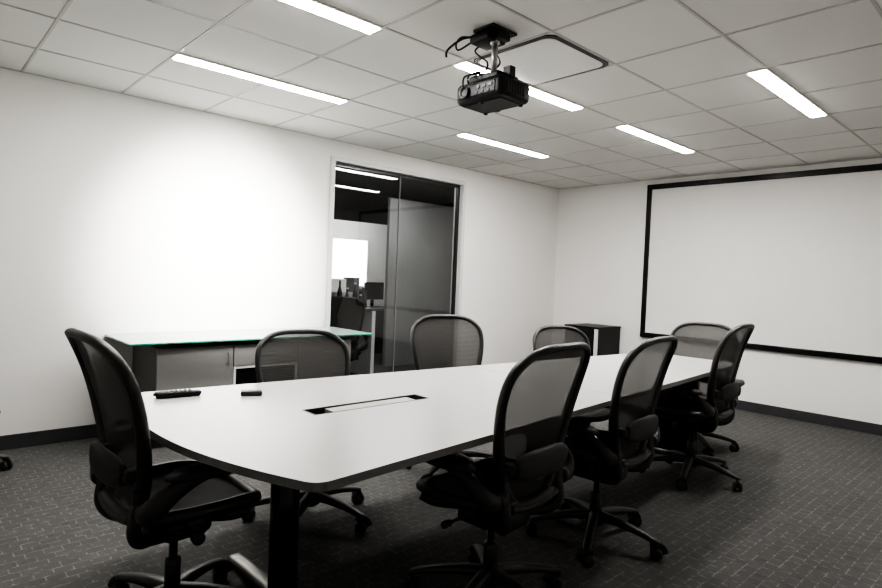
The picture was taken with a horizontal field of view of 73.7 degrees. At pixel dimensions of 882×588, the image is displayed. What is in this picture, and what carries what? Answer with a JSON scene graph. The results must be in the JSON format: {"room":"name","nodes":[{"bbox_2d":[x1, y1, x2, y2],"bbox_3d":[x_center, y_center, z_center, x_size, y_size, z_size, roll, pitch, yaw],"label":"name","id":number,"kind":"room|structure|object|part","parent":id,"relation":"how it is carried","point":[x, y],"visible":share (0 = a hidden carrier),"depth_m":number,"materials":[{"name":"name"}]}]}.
{"room":"conference room","nodes":[
{"label":"conference room","id":0,"kind":"room"},
{"bbox_2d":[0,68,558,435],"bbox_3d":[-1.571,-0.204,5.256,8.630,2.549,0.120,1,2,-43],"label":"wall","id":1,"kind":"structure","parent":0,"point":[120,213],"depth_m":4.61,"materials":[{"name":"paint"}]},
{"bbox_2d":[0,424,97,450],"bbox_3d":[-1.580,1.022,5.241,8.418,0.100,0.012,1,2,-43],"label":"baseboard","id":2,"kind":"structure","parent":1,"relation":"attached to","point":[21,440],"depth_m":4.13,"materials":[{"name":"rubber"}]},
{"bbox_2d":[325,155,466,371],"bbox_3d":[-0.466,-0.111,6.263,1.804,2.392,0.150,1,2,-43],"label":"door frame","id":3,"kind":"structure","parent":1,"relation":"in","point":[460,186],"depth_m":6.28,"materials":[{"name":"paint"}]},
{"bbox_2d":[333,219,386,305],"bbox_3d":[-0.880,-0.313,8.907,7.400,2.600,4.310,1,2,-43],"label":"wall","id":4,"kind":"structure","parent":0,"point":[376,234],"depth_m":11.28,"materials":[{"name":"paint"}]},
{"bbox_2d":[332,236,368,286],"bbox_3d":[-1.706,-0.583,10.907,0.860,0.910,0.030,1,2,-43],"label":"window","id":5,"kind":"structure","parent":4,"relation":"in","point":[350,257],"depth_m":10.93,"materials":[{"name":"paint"}]},
{"bbox_2d":[334,188,453,224],"bbox_3d":[-1.383,-1.412,9.465,7.200,0.480,0.100,1,2,-43],"label":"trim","id":6,"kind":"structure","parent":4,"relation":"attached to","point":[349,205],"depth_m":9.50,"materials":[{"name":"paint"}]},
{"bbox_2d":[335,166,454,205],"bbox_3d":[-0.826,-1.661,8.866,7.400,0.100,4.310,1,2,-43],"label":"ceiling","id":7,"kind":"structure","parent":0,"point":[345,178],"depth_m":8.77,"materials":[{"name":"paint"}]},
{"bbox_2d":[0,0,881,188],"bbox_3d":[0.564,-1.369,2.965,8.630,0.100,6.220,1,2,-43],"label":"ceiling","id":8,"kind":"structure","parent":0,"point":[675,71],"depth_m":3.61,"materials":[{"name":"tile"}]},
{"bbox_2d":[170,53,348,103],"bbox_3d":[-1.150,-1.412,3.908,1.204,0.012,0.116,1,2,-43],"label":"recessed light","id":9,"kind":"object","parent":8,"relation":"in","point":[178,56],"visible":1,"depth_m":3.82,"materials":[{"name":"white plastic"}]},
{"bbox_2d":[279,0,382,34],"bbox_3d":[-0.774,-1.357,2.617,1.204,0.012,0.116,1,2,-43],"label":"recessed light","id":10,"kind":"object","parent":8,"relation":"in","point":[313,6],"visible":1,"depth_m":2.84,"materials":[{"name":"white plastic"}]},
{"bbox_2d":[452,60,490,72],"bbox_3d":[0.185,-1.345,3.483,0.230,0.012,0.129,1,2,-43],"label":"recessed light","id":11,"kind":"object","parent":8,"relation":"in","point":[468,66],"depth_m":3.47,"materials":[{"name":"white plastic"}]},
{"bbox_2d":[445,23,517,87],"bbox_3d":[0.217,-1.184,3.007,0.239,0.301,0.355,1,2,-43],"label":"mount","id":12,"kind":"object","parent":8,"relation":"attached to","point":[492,36],"visible":0.87,"depth_m":2.97,"materials":[{"name":"metal"}]},
{"bbox_2d":[457,74,529,114],"bbox_3d":[0.268,-1.010,2.999,0.275,0.117,0.323,1,2,-43],"label":"projector","id":13,"kind":"object","parent":12,"relation":"hanging from","point":[496,93],"visible":1,"depth_m":2.91,"materials":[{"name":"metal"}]},
{"bbox_3d":[0.171,-1.014,2.918,0.021,0.064,0.250,1,2,-43],"label":"connector panel","id":14,"kind":"part","parent":13,"relation":"part of","materials":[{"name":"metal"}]},
{"bbox_3d":[0.262,-1.305,3.003,0.180,0.055,0.180,1,2,-43],"label":"ceiling plate","id":15,"kind":"part","parent":12,"relation":"part of","materials":[{"name":"black metal"}]},
{"bbox_2d":[456,132,549,157],"bbox_3d":[0.612,-1.390,5.538,1.204,0.012,0.116,1,2,-43],"label":"recessed light","id":16,"kind":"object","parent":8,"relation":"in","point":[465,135],"visible":1,"depth_m":5.47,"materials":[{"name":"white plastic"}]},
{"bbox_2d":[474,34,608,84],"bbox_3d":[0.574,-1.331,3.386,0.586,0.010,0.586,1,2,-43],"label":"ceiling vent","id":17,"kind":"object","parent":8,"relation":"in","point":[546,58],"visible":0.98,"depth_m":3.33,"materials":[{"name":"white plastic"}]},
{"bbox_2d":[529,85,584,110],"bbox_3d":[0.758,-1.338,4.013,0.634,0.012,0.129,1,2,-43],"label":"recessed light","id":18,"kind":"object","parent":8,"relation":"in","point":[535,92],"depth_m":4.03,"materials":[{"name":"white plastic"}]},
{"bbox_2d":[615,124,694,152],"bbox_3d":[1.868,-1.324,5.062,1.204,0.012,0.116,1,2,-43],"label":"recessed light","id":19,"kind":"object","parent":8,"relation":"in","point":[628,128],"visible":1,"depth_m":4.99,"materials":[{"name":"white plastic"}]},
{"bbox_2d":[745,68,827,117],"bbox_3d":[2.244,-1.270,3.772,1.204,0.012,0.116,1,2,-43],"label":"recessed light","id":20,"kind":"object","parent":8,"relation":"in","point":[765,77],"visible":1,"depth_m":3.69,"materials":[{"name":"white plastic"}]},
{"bbox_2d":[0,353,881,587],"bbox_3d":[-0.141,1.175,5.438,11.000,0.100,10.550,1,2,-43],"label":"floor","id":21,"kind":"structure","parent":0,"point":[807,512],"depth_m":3.02,"materials":[{"name":"carpet"}]},
{"bbox_2d":[0,411,12,470],"bbox_3d":[-2.882,0.570,3.402,0.667,1.007,0.712,1,2,-43],"label":"office chair","id":22,"kind":"object","parent":21,"relation":"on","point":[7,463],"visible":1,"depth_m":3.58,"materials":[{"name":"black plastic"}]},
{"bbox_2d":[64,328,261,587],"bbox_3d":[-0.966,0.653,2.103,0.646,1.075,0.712,1,2,-45],"label":"office chair","id":23,"kind":"object","parent":21,"relation":"on","point":[171,502],"visible":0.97,"depth_m":1.91,"materials":[{"name":"black plastic"}]},
{"bbox_3d":[-1.213,0.612,2.250,0.122,0.150,0.300,3,2,22],"label":"armrest","id":24,"kind":"part","parent":23,"relation":"part of","materials":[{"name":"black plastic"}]},
{"bbox_3d":[-1.116,0.432,1.938,0.143,0.610,0.502,-1,3,-45],"label":"backrest","id":25,"kind":"part","parent":23,"relation":"part of","materials":[{"name":"grey fabric"}]},
{"bbox_3d":[-1.114,0.435,1.941,0.189,0.645,0.530,-1,3,-45],"label":"backrest","id":26,"kind":"part","parent":23,"relation":"part of","materials":[{"name":"black fabric"}]},
{"bbox_3d":[-0.819,0.640,1.853,0.300,0.150,0.122,2,2,-22],"label":"armrest","id":27,"kind":"part","parent":23,"relation":"part of","materials":[{"name":"black plastic"}]},
{"bbox_3d":[-0.938,0.738,2.137,0.494,0.113,0.544,1,2,-45],"label":"seat","id":28,"kind":"part","parent":23,"relation":"part of","materials":[{"name":"black fabric"}]},
{"bbox_3d":[-0.840,0.816,1.996,0.044,0.044,0.105,1,2,-45],"label":"adjustment knob","id":29,"kind":"part","parent":23,"relation":"part of","materials":[{"name":"black plastic"}]},
{"bbox_3d":[-0.937,0.728,2.137,0.450,0.051,0.500,1,2,-45],"label":"seat","id":30,"kind":"part","parent":23,"relation":"part of","materials":[{"name":"grey fabric"}]},
{"bbox_2d":[132,342,232,448],"bbox_3d":[-1.955,0.723,4.451,0.548,0.715,0.583,1,2,-43],"label":"storage cabinet","id":31,"kind":"object","parent":21,"relation":"on","point":[209,364],"visible":0.57,"depth_m":4.24,"materials":[{"name":"laminate"}]},
{"bbox_3d":[-1.781,0.693,4.263,0.542,0.621,0.019,1,2,-43],"label":"door","id":32,"kind":"part","parent":31,"relation":"part of","materials":[{"name":"laminate"}]},
{"bbox_2d":[105,327,372,346],"bbox_3d":[-1.545,0.348,4.779,1.970,0.048,0.650,1,2,-43],"label":"countertop","id":33,"kind":"structure","parent":31,"relation":"on","point":[163,338],"depth_m":4.46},
{"bbox_2d":[226,340,260,384],"bbox_3d":[-1.555,0.728,4.821,0.538,0.715,0.583,1,2,-43],"label":"storage cabinet","id":34,"kind":"object","parent":21,"relation":"on","point":[244,372],"visible":0.14,"depth_m":4.51,"materials":[{"name":"laminate"}]},
{"bbox_3d":[-1.385,0.781,4.636,0.532,0.455,0.019,1,2,-43],"label":"frame","id":35,"kind":"part","parent":34,"relation":"part of","materials":[{"name":"paint"}]},
{"bbox_3d":[-1.372,0.468,4.626,0.532,0.161,0.019,1,2,-43],"label":"drawer","id":36,"kind":"part","parent":34,"relation":"part of","materials":[{"name":"laminate"}]},
{"bbox_3d":[-1.401,0.787,4.653,0.498,0.440,0.006,1,2,-43],"label":"panel","id":37,"kind":"part","parent":34,"relation":"part of","materials":[{"name":"black"}]},
{"bbox_2d":[242,329,371,533],"bbox_3d":[-0.677,0.692,3.090,0.728,0.964,0.646,1,2,-29],"label":"office chair","id":38,"kind":"object","parent":21,"relation":"on","point":[289,354],"visible":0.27,"depth_m":3.25,"materials":[{"name":"black fabric"}]},
{"bbox_3d":[-0.767,0.523,3.260,0.530,0.645,0.189,1,2,-29],"label":"backrest","id":39,"kind":"part","parent":38,"relation":"part of","materials":[{"name":"black fabric"}]},
{"bbox_3d":[-0.768,0.520,3.263,0.502,0.610,0.143,1,2,-29],"label":"backrest","id":40,"kind":"part","parent":38,"relation":"part of","materials":[{"name":"grey fabric"}]},
{"bbox_2d":[341,337,350,358],"bbox_3d":[-1.166,0.733,5.181,0.518,0.715,0.583,1,2,-43],"label":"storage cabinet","id":41,"kind":"object","parent":21,"relation":"on","point":[347,341],"visible":0.06,"depth_m":5.14,"materials":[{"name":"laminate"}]},
{"bbox_2d":[330,296,370,361],"bbox_3d":[-1.128,0.532,6.467,0.712,1.037,0.643,2,2,-13],"label":"office chair","id":42,"kind":"object","parent":21,"relation":"on","point":[346,312],"visible":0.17,"depth_m":6.27,"materials":[{"name":"black fabric"}]},
{"bbox_3d":[-1.073,0.341,6.253,0.502,0.610,0.143,2,2,-13],"label":"backrest","id":43,"kind":"part","parent":42,"relation":"part of","materials":[{"name":"grey fabric"}]},
{"bbox_3d":[-0.841,0.538,6.465,0.122,0.150,0.300,3,2,10],"label":"armrest","id":44,"kind":"part","parent":42,"relation":"part of","materials":[{"name":"black plastic"}]},
{"bbox_2d":[350,308,375,374],"bbox_3d":[-1.336,0.595,7.252,0.900,0.850,0.510,1,2,-43],"label":"desk","id":45,"kind":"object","parent":21,"relation":"on","point":[364,364],"depth_m":7.40,"materials":[{"name":"laminate"}]},
{"bbox_2d":[337,279,341,295],"bbox_3d":[-1.216,0.000,7.057,0.060,0.360,0.060,1,2,-43],"label":"bottle","id":46,"kind":"object","parent":45,"relation":"on","point":[339,292],"visible":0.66,"depth_m":7.04,"materials":[{"name":"glass"}]},
{"bbox_2d":[331,278,352,296],"bbox_3d":[-1.276,-0.009,7.269,0.280,0.360,0.306,1,2,-43],"label":"printer","id":47,"kind":"object","parent":45,"relation":"on","point":[335,282],"visible":0.28,"depth_m":7.22,"materials":[{"name":"grey plastic"}]},
{"bbox_2d":[331,278,345,291],"bbox_3d":[-1.301,-0.111,7.298,0.220,0.160,0.120,1,2,-43],"label":"paper tray","id":48,"kind":"object","parent":47,"relation":"on","point":[335,282],"depth_m":7.24,"materials":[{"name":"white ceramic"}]},
{"bbox_2d":[343,277,359,298],"bbox_3d":[-1.131,-0.017,7.407,0.208,0.380,0.098,4,2,41],"label":"storage box","id":49,"kind":"object","parent":45,"relation":"on","point":[350,281],"visible":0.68,"depth_m":7.35,"materials":[{"name":"cardboard"}]},
{"bbox_2d":[352,283,356,297],"bbox_3d":[-1.056,0.022,7.207,0.060,0.320,0.060,1,2,-43],"label":"bottle","id":50,"kind":"object","parent":45,"relation":"on","point":[354,295],"visible":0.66,"depth_m":7.19,"materials":[{"name":"glass"}]},
{"bbox_2d":[359,290,367,307],"bbox_3d":[-1.046,0.064,7.491,0.208,0.220,0.108,4,2,41],"label":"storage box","id":51,"kind":"object","parent":45,"relation":"on","point":[360,291],"visible":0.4,"depth_m":7.44,"materials":[{"name":"grey"}]},
{"bbox_2d":[362,286,364,304],"bbox_3d":[-0.973,0.041,7.339,0.060,0.280,0.060,1,2,-43],"label":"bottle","id":52,"kind":"object","parent":45,"relation":"on","point":[363,293],"visible":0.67,"depth_m":7.32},
{"bbox_2d":[367,306,383,352],"bbox_3d":[-1.498,0.581,9.120,1.800,0.750,0.750,1,2,-43],"label":"office desk","id":53,"kind":"object","parent":21,"relation":"on","point":[379,318],"visible":0.2,"depth_m":9.18,"materials":[{"name":"laminate"}]},
{"bbox_2d":[364,282,383,306],"bbox_3d":[-1.096,0.010,9.501,0.160,0.400,0.440,4,2,36],"label":"computer monitor","id":54,"kind":"object","parent":53,"relation":"on","point":[375,290],"visible":0.83,"depth_m":9.49,"materials":[{"name":"black plastic"}]},
{"bbox_3d":[-1.290,0.587,8.896,1.680,0.670,0.020,1,2,-43],"label":"panel","id":55,"kind":"part","parent":53,"relation":"part of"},
{"bbox_2d":[382,198,453,366],"bbox_3d":[-0.175,-0.154,8.732,1.600,2.350,0.060,1,2,-43],"label":"partition panel","id":56,"kind":"object","parent":21,"relation":"on","point":[425,229],"visible":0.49,"depth_m":8.47,"materials":[{"name":"grey glass"}]},
{"bbox_2d":[141,353,711,587],"bbox_3d":[0.497,0.846,3.272,3.932,0.741,1.402,1,2,-43],"label":"conference table","id":57,"kind":"object","parent":21,"relation":"on","point":[328,433],"visible":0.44,"depth_m":2.22,"materials":[{"name":"laminate"}]},
{"bbox_2d":[153,389,201,398],"bbox_3d":[-1.113,0.420,2.484,0.189,0.028,0.052,1,2,-33],"label":"remote control","id":58,"kind":"object","parent":57,"relation":"on","point":[172,393],"visible":1,"depth_m":2.47,"materials":[{"name":"plastic"}]},
{"bbox_2d":[241,389,261,395],"bbox_3d":[-0.830,0.431,2.576,0.090,0.024,0.048,2,2,-18],"label":"remote","id":59,"kind":"object","parent":57,"relation":"on","point":[251,392],"visible":1,"depth_m":2.56,"materials":[{"name":"black plastic"}]},
{"bbox_2d":[406,314,492,478],"bbox_3d":[0.097,0.668,3.867,0.712,1.025,0.664,2,2,-18],"label":"office chair","id":60,"kind":"object","parent":21,"relation":"on","point":[437,340],"visible":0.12,"depth_m":4.08,"materials":[{"name":"grey fabric"}]},
{"bbox_3d":[0.036,0.468,4.074,0.530,0.645,0.189,2,2,-18],"label":"backrest","id":61,"kind":"part","parent":60,"relation":"part of","materials":[{"name":"black fabric"}]},
{"bbox_3d":[0.035,0.465,4.077,0.502,0.610,0.143,2,2,-18],"label":"backrest","id":62,"kind":"part","parent":60,"relation":"part of","materials":[{"name":"grey fabric"}]},
{"bbox_2d":[405,342,590,587],"bbox_3d":[0.216,0.696,2.328,0.655,1.072,0.712,4,2,42],"label":"office chair","id":63,"kind":"object","parent":21,"relation":"on","point":[525,474],"visible":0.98,"depth_m":2.17,"materials":[{"name":"black fabric"}]},
{"bbox_3d":[0.053,0.854,2.218,0.027,0.028,0.140,4,2,42],"label":"height lever","id":64,"kind":"part","parent":63,"relation":"part of","materials":[{"name":"black plastic"}]},
{"bbox_3d":[0.184,0.772,2.357,0.450,0.051,0.500,4,2,42],"label":"seat","id":65,"kind":"part","parent":63,"relation":"part of","materials":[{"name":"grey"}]},
{"bbox_3d":[0.087,0.675,2.067,0.300,0.150,0.122,3,2,19],"label":"armrest","id":66,"kind":"part","parent":63,"relation":"part of","materials":[{"name":"black plastic"}]},
{"bbox_3d":[0.184,0.782,2.357,0.494,0.113,0.544,4,2,42],"label":"seat","id":67,"kind":"part","parent":63,"relation":"part of","materials":[{"name":"black fabric"}]},
{"bbox_3d":[0.389,0.494,2.172,0.189,0.645,0.530,4,2,42],"label":"backrest","id":68,"kind":"part","parent":63,"relation":"part of","materials":[{"name":"black fabric"}]},
{"bbox_3d":[0.392,0.490,2.170,0.143,0.610,0.502,4,2,42],"label":"backrest","id":69,"kind":"part","parent":63,"relation":"part of","materials":[{"name":"grey fabric"}]},
{"bbox_3d":[0.463,0.678,2.482,0.122,0.150,0.300,2,2,-25],"label":"armrest","id":70,"kind":"part","parent":63,"relation":"part of","materials":[{"name":"black plastic"}]},
{"bbox_2d":[533,325,609,434],"bbox_3d":[1.040,0.734,4.571,0.707,0.927,0.673,2,2,-21],"label":"office chair","id":71,"kind":"object","parent":21,"relation":"on","point":[548,335],"visible":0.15,"depth_m":4.76,"materials":[{"name":"black fabric"}]},
{"bbox_3d":[0.967,0.579,4.775,0.502,0.610,0.143,2,2,-21],"label":"backrest","id":72,"kind":"part","parent":71,"relation":"part of","materials":[{"name":"grey fabric"}]},
{"bbox_3d":[0.968,0.583,4.772,0.530,0.645,0.189,2,2,-21],"label":"backrest","id":73,"kind":"part","parent":71,"relation":"part of","materials":[{"name":"black fabric"}]},
{"bbox_3d":[1.048,0.896,4.537,0.544,0.113,0.494,2,2,-21],"label":"seat","id":74,"kind":"part","parent":71,"relation":"part of","materials":[{"name":"black plastic"}]},
{"bbox_3d":[1.048,0.885,4.537,0.500,0.051,0.450,2,2,-21],"label":"seat","id":75,"kind":"part","parent":71,"relation":"part of","materials":[{"name":"grey fabric"}]},
{"bbox_2d":[564,323,620,355],"bbox_3d":[1.868,0.768,7.322,0.520,0.760,0.490,1,2,-43],"label":"base cabinet","id":76,"kind":"object","parent":21,"relation":"on","point":[603,339],"visible":0.29,"depth_m":7.11,"materials":[{"name":"paint"}]},
{"bbox_3d":[1.773,0.759,7.074,0.014,0.685,0.230,1,2,-43],"label":"door","id":77,"kind":"part","parent":76,"relation":"part of","materials":[{"name":"paint"}]},
{"bbox_2d":[526,335,677,567],"bbox_3d":[0.820,0.709,2.937,0.658,1.057,0.712,4,2,42],"label":"office chair","id":78,"kind":"object","parent":21,"relation":"on","point":[632,435],"visible":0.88,"depth_m":2.77,"materials":[{"name":"black plastic"}]},
{"bbox_3d":[0.770,0.792,2.982,0.450,0.051,0.500,4,2,42],"label":"seat","id":79,"kind":"part","parent":78,"relation":"part of","materials":[{"name":"grey fabric"}]},
{"bbox_3d":[0.673,0.695,2.692,0.300,0.150,0.122,3,2,19],"label":"armrest","id":80,"kind":"part","parent":78,"relation":"part of","materials":[{"name":"black plastic"}]},
{"bbox_3d":[0.770,0.802,2.982,0.494,0.113,0.544,4,2,42],"label":"seat","id":81,"kind":"part","parent":78,"relation":"part of","materials":[{"name":"black fabric"}]},
{"bbox_3d":[0.975,0.513,2.797,0.189,0.645,0.530,4,2,42],"label":"backrest","id":82,"kind":"part","parent":78,"relation":"part of","materials":[{"name":"black fabric"}]},
{"bbox_3d":[0.978,0.510,2.795,0.143,0.610,0.502,4,2,42],"label":"backrest","id":83,"kind":"part","parent":78,"relation":"part of","materials":[{"name":"grey fabric"}]},
{"bbox_3d":[1.049,0.697,3.107,0.122,0.150,0.300,2,2,-25],"label":"armrest","id":84,"kind":"part","parent":78,"relation":"part of","materials":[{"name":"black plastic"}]},
{"bbox_2d":[640,323,754,491],"bbox_3d":[1.723,0.709,3.962,0.648,1.069,0.712,4,2,42],"label":"office chair","id":85,"kind":"object","parent":21,"relation":"on","point":[691,412],"visible":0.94,"depth_m":3.79,"materials":[{"name":"black plastic"}]},
{"bbox_3d":[1.553,0.867,3.858,0.027,0.028,0.140,4,2,42],"label":"height lever","id":86,"kind":"part","parent":85,"relation":"part of","materials":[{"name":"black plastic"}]},
{"bbox_3d":[1.684,0.786,3.997,0.450,0.051,0.500,4,2,42],"label":"seat","id":87,"kind":"part","parent":85,"relation":"part of","materials":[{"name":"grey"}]},
{"bbox_3d":[1.684,0.796,3.997,0.494,0.113,0.544,4,2,42],"label":"seat","id":88,"kind":"part","parent":85,"relation":"part of","materials":[{"name":"black fabric"}]},
{"bbox_3d":[1.587,0.689,3.707,0.300,0.150,0.122,3,2,19],"label":"armrest","id":89,"kind":"part","parent":85,"relation":"part of","materials":[{"name":"black plastic"}]},
{"bbox_3d":[1.963,0.692,4.122,0.122,0.150,0.300,2,2,-25],"label":"armrest","id":90,"kind":"part","parent":85,"relation":"part of","materials":[{"name":"black plastic"}]},
{"bbox_3d":[1.889,0.507,3.812,0.189,0.645,0.530,4,2,42],"label":"backrest","id":91,"kind":"part","parent":85,"relation":"part of","materials":[{"name":"black fabric"}]},
{"bbox_3d":[1.892,0.504,3.810,0.143,0.610,0.502,4,2,42],"label":"backrest","id":92,"kind":"part","parent":85,"relation":"part of","materials":[{"name":"grey fabric"}]},
{"bbox_2d":[671,322,744,456],"bbox_3d":[2.065,0.737,4.766,0.726,0.994,0.663,4,2,35],"label":"office chair","id":93,"kind":"object","parent":21,"relation":"on","point":[701,340],"visible":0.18,"depth_m":4.92,"materials":[{"name":"grey fabric"}]},
{"bbox_3d":[2.183,0.563,4.917,0.530,0.645,0.189,4,2,35],"label":"backrest","id":94,"kind":"part","parent":93,"relation":"part of","materials":[{"name":"black fabric"}]},
{"bbox_3d":[2.185,0.559,4.920,0.502,0.610,0.143,4,2,35],"label":"backrest","id":95,"kind":"part","parent":93,"relation":"part of","materials":[{"name":"grey fabric"}]},
{"bbox_2d":[553,158,881,424],"bbox_3d":[3.675,-0.009,5.865,0.100,2.549,6.120,1,2,-43],"label":"wall","id":96,"kind":"structure","parent":0,"point":[601,228],"depth_m":7.23,"materials":[{"name":"paint"}]},
{"bbox_2d":[640,164,881,363],"bbox_3d":[3.561,-0.313,5.885,0.044,1.825,3.275,1,2,-43],"label":"projection screen","id":97,"kind":"object","parent":96,"relation":"attached to","point":[796,256],"visible":1,"depth_m":6.02,"materials":[{"name":"fabric"}]},
{"bbox_2d":[735,400,881,435],"bbox_3d":[3.550,1.211,5.901,0.012,0.100,6.020,1,2,-43],"label":"baseboard","id":98,"kind":"structure","parent":96,"relation":"attached to","point":[855,425],"depth_m":5.78,"materials":[{"name":"rubber"}]}
]}

